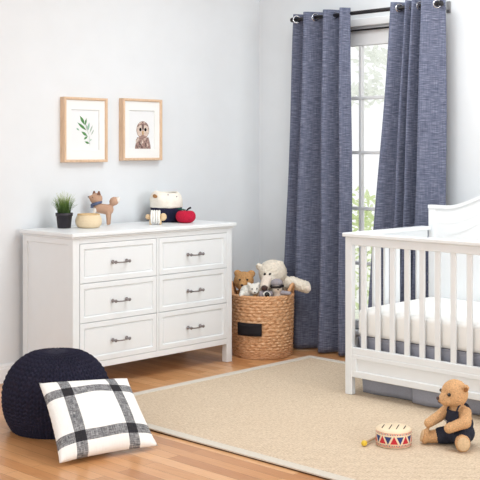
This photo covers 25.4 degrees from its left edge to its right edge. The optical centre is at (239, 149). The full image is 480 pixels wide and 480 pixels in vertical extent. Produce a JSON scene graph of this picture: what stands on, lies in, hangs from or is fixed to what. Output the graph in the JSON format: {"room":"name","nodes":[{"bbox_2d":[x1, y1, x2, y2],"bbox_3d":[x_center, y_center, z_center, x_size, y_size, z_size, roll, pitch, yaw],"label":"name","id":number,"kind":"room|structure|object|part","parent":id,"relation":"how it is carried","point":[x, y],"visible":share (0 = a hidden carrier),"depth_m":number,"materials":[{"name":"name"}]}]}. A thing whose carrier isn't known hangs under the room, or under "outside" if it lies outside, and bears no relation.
{"room":"children's room","nodes":[
{"label":"children's room","id":0,"kind":"room"},
{"bbox_2d":[55,212,72,227],"bbox_3d":[-1.017,0.407,6.170,0.101,0.088,0.101,0,0,44],"label":"pot","id":1,"kind":"object","parent":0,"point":[64,219],"depth_m":6.13,"materials":[{"name":"black plastic"}]},
{"bbox_2d":[0,0,258,364],"bbox_3d":[-2.287,-0.055,5.168,0.120,2.750,6.835,0,0,44],"label":"wall","id":2,"kind":"structure","parent":0,"point":[200,58],"depth_m":6.69,"materials":[{"name":"paint"}]},
{"bbox_2d":[0,362,14,383],"bbox_3d":[-2.203,1.268,5.157,0.016,0.105,6.735,0,0,44],"label":"baseboard","id":3,"kind":"structure","parent":2,"relation":"attached to","point":[4,368],"depth_m":6.04,"materials":[{"name":"paint"}]},
{"bbox_2d":[60,97,107,162],"bbox_3d":[-0.938,-0.121,6.441,0.044,0.390,0.327,0,0,44],"label":"framed picture","id":4,"kind":"object","parent":2,"relation":"attached to","point":[83,120],"visible":1,"depth_m":6.43,"materials":[{"name":"white paper"}]},
{"bbox_2d":[71,110,97,149],"bbox_3d":[-0.938,-0.121,6.440,0.006,0.290,0.250,0,0,44],"label":"print","id":5,"kind":"object","parent":4,"relation":"attached to","point":[84,123],"depth_m":6.44,"materials":[{"name":"paper"}]},
{"bbox_2d":[119,98,161,160],"bbox_3d":[-0.626,-0.129,6.762,0.044,0.389,0.325,0,0,44],"label":"framed picture","id":6,"kind":"object","parent":2,"relation":"attached to","point":[140,120],"visible":1,"depth_m":6.75,"materials":[{"name":"white paper"}]},
{"bbox_2d":[129,110,153,148],"bbox_3d":[-0.626,-0.129,6.762,0.006,0.290,0.250,0,0,44],"label":"print","id":7,"kind":"object","parent":6,"relation":"attached to","point":[141,122],"depth_m":6.76,"materials":[{"name":"paper"}]},
{"bbox_2d":[0,345,344,479],"bbox_3d":[0.404,1.345,2.642,7.500,0.050,6.955,0,0,44],"label":"floor","id":8,"kind":"structure","parent":0,"point":[21,458],"depth_m":4.61,"materials":[{"name":"brown wood"}]},
{"bbox_2d":[1,347,108,439],"bbox_3d":[-0.872,1.137,5.070,0.512,0.366,0.512,0,0,-1],"label":"pouf","id":9,"kind":"object","parent":8,"relation":"on","point":[24,407],"visible":0.68,"depth_m":4.89,"materials":[{"name":"blue fabric"}]},
{"bbox_2d":[39,378,157,462],"bbox_3d":[-0.641,1.171,4.734,0.514,0.265,0.370,0,0,-34],"label":"cushion","id":10,"kind":"object","parent":8,"relation":"on","point":[100,416],"visible":1,"depth_m":4.65,"materials":[{"name":"fabric"}]},
{"bbox_2d":[20,220,236,366],"bbox_3d":[-0.635,0.886,6.373,0.510,0.868,1.268,0,0,44],"label":"dresser","id":11,"kind":"object","parent":8,"relation":"on","point":[115,293],"visible":0.96,"depth_m":6.08,"materials":[{"name":"white paint"}]},
{"bbox_3d":[-1.214,0.902,6.110,0.045,0.835,0.045,0,0,44],"label":"leg","id":12,"kind":"part","parent":11,"relation":"part of","materials":[{"name":"white paint"}]},
{"bbox_2d":[51,192,76,227],"bbox_3d":[-1.011,0.341,6.170,0.163,0.220,0.194,0,0,-21],"label":"potted grass","id":13,"kind":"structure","parent":11,"relation":"on","point":[63,215],"depth_m":6.14,"materials":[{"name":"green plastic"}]},
{"bbox_3d":[-0.905,0.902,5.811,0.045,0.835,0.045,0,0,44],"label":"leg","id":14,"kind":"part","parent":11,"relation":"part of","materials":[{"name":"white paint"}]},
{"bbox_2d":[75,213,101,227],"bbox_3d":[-0.880,0.410,6.200,0.155,0.083,0.156,0,0,4],"label":"woven bowl","id":15,"kind":"object","parent":11,"relation":"on","point":[83,220],"visible":1,"depth_m":6.14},
{"bbox_2d":[88,191,119,224],"bbox_3d":[-0.818,0.348,6.420,0.193,0.204,0.074,0,0,0],"label":"fox","id":16,"kind":"object","parent":11,"relation":"on","point":[95,198],"visible":0.84,"depth_m":6.40,"materials":[{"name":"fabric"}]},
{"bbox_3d":[-0.786,1.060,6.116,0.300,0.218,0.554,0,0,44],"label":"drawer","id":17,"kind":"part","parent":11,"relation":"part of","materials":[{"name":"white paint"}]},
{"bbox_3d":[-0.786,0.840,6.116,0.300,0.213,0.554,0,0,44],"label":"drawer","id":18,"kind":"part","parent":11,"relation":"part of","materials":[{"name":"white paint"}]},
{"bbox_3d":[-0.786,0.622,6.116,0.300,0.214,0.554,0,0,44],"label":"drawer","id":19,"kind":"part","parent":11,"relation":"part of","materials":[{"name":"white paint"}]},
{"bbox_3d":[-0.666,1.063,5.999,0.034,0.021,0.122,0,0,44],"label":"handle","id":20,"kind":"part","parent":11,"relation":"part of","materials":[{"name":"grey metal"}]},
{"bbox_3d":[-0.666,0.844,5.999,0.034,0.021,0.122,0,0,44],"label":"handle","id":21,"kind":"part","parent":11,"relation":"part of","materials":[{"name":"grey metal"}]},
{"bbox_3d":[-0.666,0.626,5.999,0.034,0.021,0.122,0,0,44],"label":"handle","id":22,"kind":"part","parent":11,"relation":"part of","materials":[{"name":"grey metal"}]},
{"bbox_2d":[145,210,166,224],"bbox_3d":[-0.509,0.407,6.470,0.129,0.088,0.080,0,0,0],"label":"sheep","id":23,"kind":"object","parent":11,"relation":"on","point":[156,217],"visible":1,"depth_m":6.45},
{"bbox_2d":[149,190,182,222],"bbox_3d":[-0.466,0.352,6.730,0.211,0.198,0.213,0,0,0],"label":"stuffed toy","id":24,"kind":"object","parent":11,"relation":"on","point":[168,202],"visible":0.9,"depth_m":6.64,"materials":[{"name":"white fabric"}]},
{"bbox_2d":[176,207,195,222],"bbox_3d":[-0.337,0.402,6.620,0.124,0.099,0.124,0,0,0],"label":"apple","id":25,"kind":"object","parent":11,"relation":"on","point":[184,216],"visible":1,"depth_m":6.58,"materials":[{"name":"fabric"}]},
{"bbox_3d":[-0.385,1.060,6.530,0.300,0.218,0.558,0,0,44],"label":"drawer","id":26,"kind":"part","parent":11,"relation":"part of","materials":[{"name":"white paint"}]},
{"bbox_3d":[-0.385,0.840,6.530,0.300,0.213,0.558,0,0,44],"label":"drawer","id":27,"kind":"part","parent":11,"relation":"part of","materials":[{"name":"white paint"}]},
{"bbox_3d":[-0.385,0.622,6.530,0.300,0.214,0.558,0,0,44],"label":"drawer","id":28,"kind":"part","parent":11,"relation":"part of","materials":[{"name":"white paint"}]},
{"bbox_3d":[-0.264,1.063,6.413,0.034,0.021,0.122,0,0,44],"label":"handle","id":29,"kind":"part","parent":11,"relation":"part of","materials":[{"name":"grey metal"}]},
{"bbox_3d":[-0.264,0.844,6.413,0.034,0.021,0.122,0,0,44],"label":"handle","id":30,"kind":"part","parent":11,"relation":"part of","materials":[{"name":"grey metal"}]},
{"bbox_3d":[-0.264,0.626,6.413,0.034,0.021,0.122,0,0,44],"label":"handle","id":31,"kind":"part","parent":11,"relation":"part of","materials":[{"name":"grey metal"}]},
{"bbox_3d":[-0.082,0.902,6.660,0.045,0.835,0.045,0,0,44],"label":"leg","id":32,"kind":"part","parent":11,"relation":"part of","materials":[{"name":"white paint"}]},
{"bbox_2d":[232,281,294,359],"bbox_3d":[0.142,1.085,6.898,0.423,0.473,0.421,0,0,0],"label":"wicker basket","id":33,"kind":"object","parent":8,"relation":"on","point":[262,327],"visible":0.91,"depth_m":6.73,"materials":[{"name":"wicker"}]},
{"bbox_3d":[-0.047,0.896,6.930,0.044,0.095,0.134,0,0,8],"label":"handle","id":34,"kind":"part","parent":33,"relation":"part of","materials":[{"name":"wicker"}]},
{"bbox_2d":[234,270,256,296],"bbox_3d":[0.027,0.918,6.941,0.140,0.276,0.189,0,0,43],"label":"plush bear","id":35,"kind":"object","parent":33,"relation":"in","point":[242,278],"visible":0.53,"depth_m":6.90},
{"bbox_2d":[239,282,259,295],"bbox_3d":[0.059,0.919,6.802,0.133,0.157,0.123,0,0,0],"label":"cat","id":36,"kind":"object","parent":33,"relation":"in","point":[250,289],"visible":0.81,"depth_m":6.78},
{"bbox_2d":[259,290,272,296],"bbox_3d":[0.165,0.955,6.783,0.093,0.136,0.137,0,0,0],"label":"plush dog","id":37,"kind":"object","parent":33,"relation":"in","point":[266,293],"visible":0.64,"depth_m":6.76},
{"bbox_2d":[270,279,290,295],"bbox_3d":[0.251,0.908,6.770,0.121,0.182,0.102,0,0,43],"label":"doll","id":38,"kind":"object","parent":33,"relation":"in","point":[276,284],"visible":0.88,"depth_m":6.76},
{"bbox_3d":[0.285,0.905,6.770,0.082,0.031,0.030,0,0,5],"label":"arm","id":39,"kind":"part","parent":38,"relation":"part of"},
{"bbox_2d":[256,259,310,295],"bbox_3d":[0.260,0.884,6.932,0.358,0.351,0.267,0,0,-21],"label":"plush bear","id":40,"kind":"object","parent":33,"relation":"in","point":[269,270],"visible":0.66,"depth_m":6.87},
{"bbox_3d":[0.327,0.896,6.833,0.044,0.095,0.133,0,0,19],"label":"handle","id":41,"kind":"part","parent":33,"relation":"part of","materials":[{"name":"wicker"}]},
{"bbox_2d":[133,355,479,479],"bbox_3d":[0.673,1.314,5.265,2.465,0.012,1.885,0,0,44],"label":"rug","id":42,"kind":"object","parent":8,"relation":"on","point":[296,414],"visible":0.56,"depth_m":5.15,"materials":[{"name":"carpet"}]},
{"bbox_2d":[361,436,375,445],"bbox_3d":[0.608,1.296,4.818,0.027,0.027,0.264,0,0,30],"label":"drumstick","id":43,"kind":"object","parent":42,"relation":"on","point":[364,442],"visible":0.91,"depth_m":4.71,"materials":[{"name":"yellow paint"}]},
{"bbox_2d":[376,423,411,448],"bbox_3d":[0.683,1.270,4.745,0.158,0.078,0.158,0,0,0],"label":"drum","id":44,"kind":"object","parent":42,"relation":"on","point":[388,435],"visible":1,"depth_m":4.69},
{"bbox_2d":[342,196,479,400],"bbox_3d":[1.320,0.757,5.527,1.394,1.104,0.782,0,0,44],"label":"crib","id":45,"kind":"object","parent":42,"relation":"on","point":[451,237],"visible":0.84,"depth_m":5.59,"materials":[{"name":"white paint"}]},
{"bbox_3d":[0.592,0.887,5.728,0.045,0.842,0.034,0,0,44],"label":"post","id":46,"kind":"part","parent":45,"relation":"part of","materials":[{"name":"white paint"}]},
{"bbox_3d":[0.846,0.476,5.990,0.068,0.065,0.698,0,0,44],"label":"rail","id":47,"kind":"part","parent":45,"relation":"part of","materials":[{"name":"white paint"}]},
{"bbox_3d":[1.070,0.476,5.269,1.394,0.065,0.064,0,0,44],"label":"rail","id":48,"kind":"part","parent":45,"relation":"part of","materials":[{"name":"white paint"}]},
{"bbox_3d":[1.068,1.133,5.267,1.284,0.159,0.030,0,0,44],"label":"rail","id":49,"kind":"part","parent":45,"relation":"part of","materials":[{"name":"white paint"}]},
{"bbox_2d":[359,336,479,414],"bbox_3d":[1.102,1.151,5.323,1.230,0.308,0.069,0,0,44],"label":"skirt","id":50,"kind":"object","parent":45,"relation":"hanging from","point":[421,397],"visible":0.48,"depth_m":5.49,"materials":[{"name":"fabric"}]},
{"bbox_2d":[359,297,479,352],"bbox_3d":[1.323,0.923,5.531,1.267,0.146,0.696,0,0,44],"label":"mattress","id":51,"kind":"object","parent":45,"relation":"in","point":[429,301],"visible":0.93,"depth_m":5.51,"materials":[{"name":"white fabric"}]},
{"bbox_3d":[1.127,0.822,6.237,0.045,0.974,0.028,0,0,44],"label":"post","id":52,"kind":"part","parent":45,"relation":"part of","materials":[{"name":"white paint"}]},
{"bbox_3d":[1.581,0.712,5.796,1.310,0.977,0.020,0,0,44],"label":"headboard","id":53,"kind":"part","parent":45,"relation":"part of","materials":[{"name":"white paint"}]},
{"bbox_3d":[1.575,0.411,5.790,1.048,0.162,0.004,0,0,44],"label":"headboard moulding","id":54,"kind":"part","parent":45,"relation":"part of","materials":[{"name":"white paint"}]},
{"bbox_2d":[420,379,474,451],"bbox_3d":[0.923,1.164,4.704,0.241,0.289,0.209,0,0,0],"label":"teddy bear","id":55,"kind":"object","parent":42,"relation":"on","point":[458,430],"visible":1,"depth_m":4.70},
{"bbox_2d":[259,0,479,335],"bbox_3d":[2.783,-0.055,5.095,7.500,2.750,0.120,0,0,44],"label":"wall","id":56,"kind":"structure","parent":0,"point":[463,22],"depth_m":7.35,"materials":[{"name":"paint"}]},
{"bbox_2d":[351,25,388,334],"bbox_3d":[0.859,0.197,6.906,1.065,2.003,0.140,0,0,44],"label":"window","id":57,"kind":"structure","parent":56,"relation":"in","point":[360,39],"depth_m":7.01,"materials":[{"name":"paint"}]},
{"bbox_2d":[351,26,388,31],"bbox_3d":[0.857,-0.784,6.905,0.945,0.012,0.012,0,0,44],"label":"tension rod","id":58,"kind":"object","parent":56,"relation":"attached to","point":[387,26],"visible":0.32,"depth_m":6.91,"materials":[{"name":"black metal"}]},
{"bbox_2d":[351,15,389,26],"bbox_3d":[0.839,0.168,6.886,1.045,2.045,0.016,0,0,44],"label":"trim","id":59,"kind":"structure","parent":56,"relation":"attached to","point":[378,20],"depth_m":6.87,"materials":[{"name":"paint"}]},
{"bbox_2d":[290,0,450,22],"bbox_3d":[0.820,-0.867,6.800,1.192,0.070,0.167,0,0,44],"label":"curtain rod","id":60,"kind":"object","parent":56,"relation":"attached to","point":[439,3],"visible":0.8,"depth_m":6.67,"materials":[{"name":"black metal"}]},
{"bbox_2d":[284,7,351,355],"bbox_3d":[0.503,0.200,6.995,0.602,2.216,0.152,0,0,44],"label":"curtain","id":61,"kind":"object","parent":60,"relation":"hanging from","point":[319,194],"visible":0.95,"depth_m":7.01,"materials":[{"name":"blue fabric"}]},
{"bbox_2d":[368,0,446,307],"bbox_3d":[1.008,0.200,6.512,0.144,2.216,0.535,0,0,-42],"label":"curtain","id":62,"kind":"object","parent":60,"relation":"hanging from","point":[411,178],"visible":0.66,"depth_m":6.45,"materials":[{"name":"blue fabric"}]},
{"label":"outside","id":63,"kind":"structure","parent":0,"visible":0},
{"bbox_2d":[355,246,371,318],"bbox_3d":[2.542,1.645,12.674,16.000,0.050,10.265,0,0,44],"label":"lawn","id":64,"kind":"structure","parent":63,"point":[368,248],"depth_m":13.40,"materials":[{"name":"white"}]},
{"bbox_2d":[352,186,375,309],"bbox_3d":[1.200,1.026,10.184,2.153,1.395,1.058,0,0,9],"label":"shrub","id":65,"kind":"object","parent":64,"relation":"on","point":[367,196],"visible":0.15,"depth_m":10.18,"materials":[{"name":"green plant"}]},
{"bbox_2d":[351,45,387,110],"bbox_3d":[1.539,-0.287,12.515,1.540,3.816,1.452,0,0,44],"label":"tree","id":66,"kind":"object","parent":64,"relation":"on","point":[375,53],"visible":0.25,"depth_m":12.45,"materials":[{"name":"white plant"}]}
]}

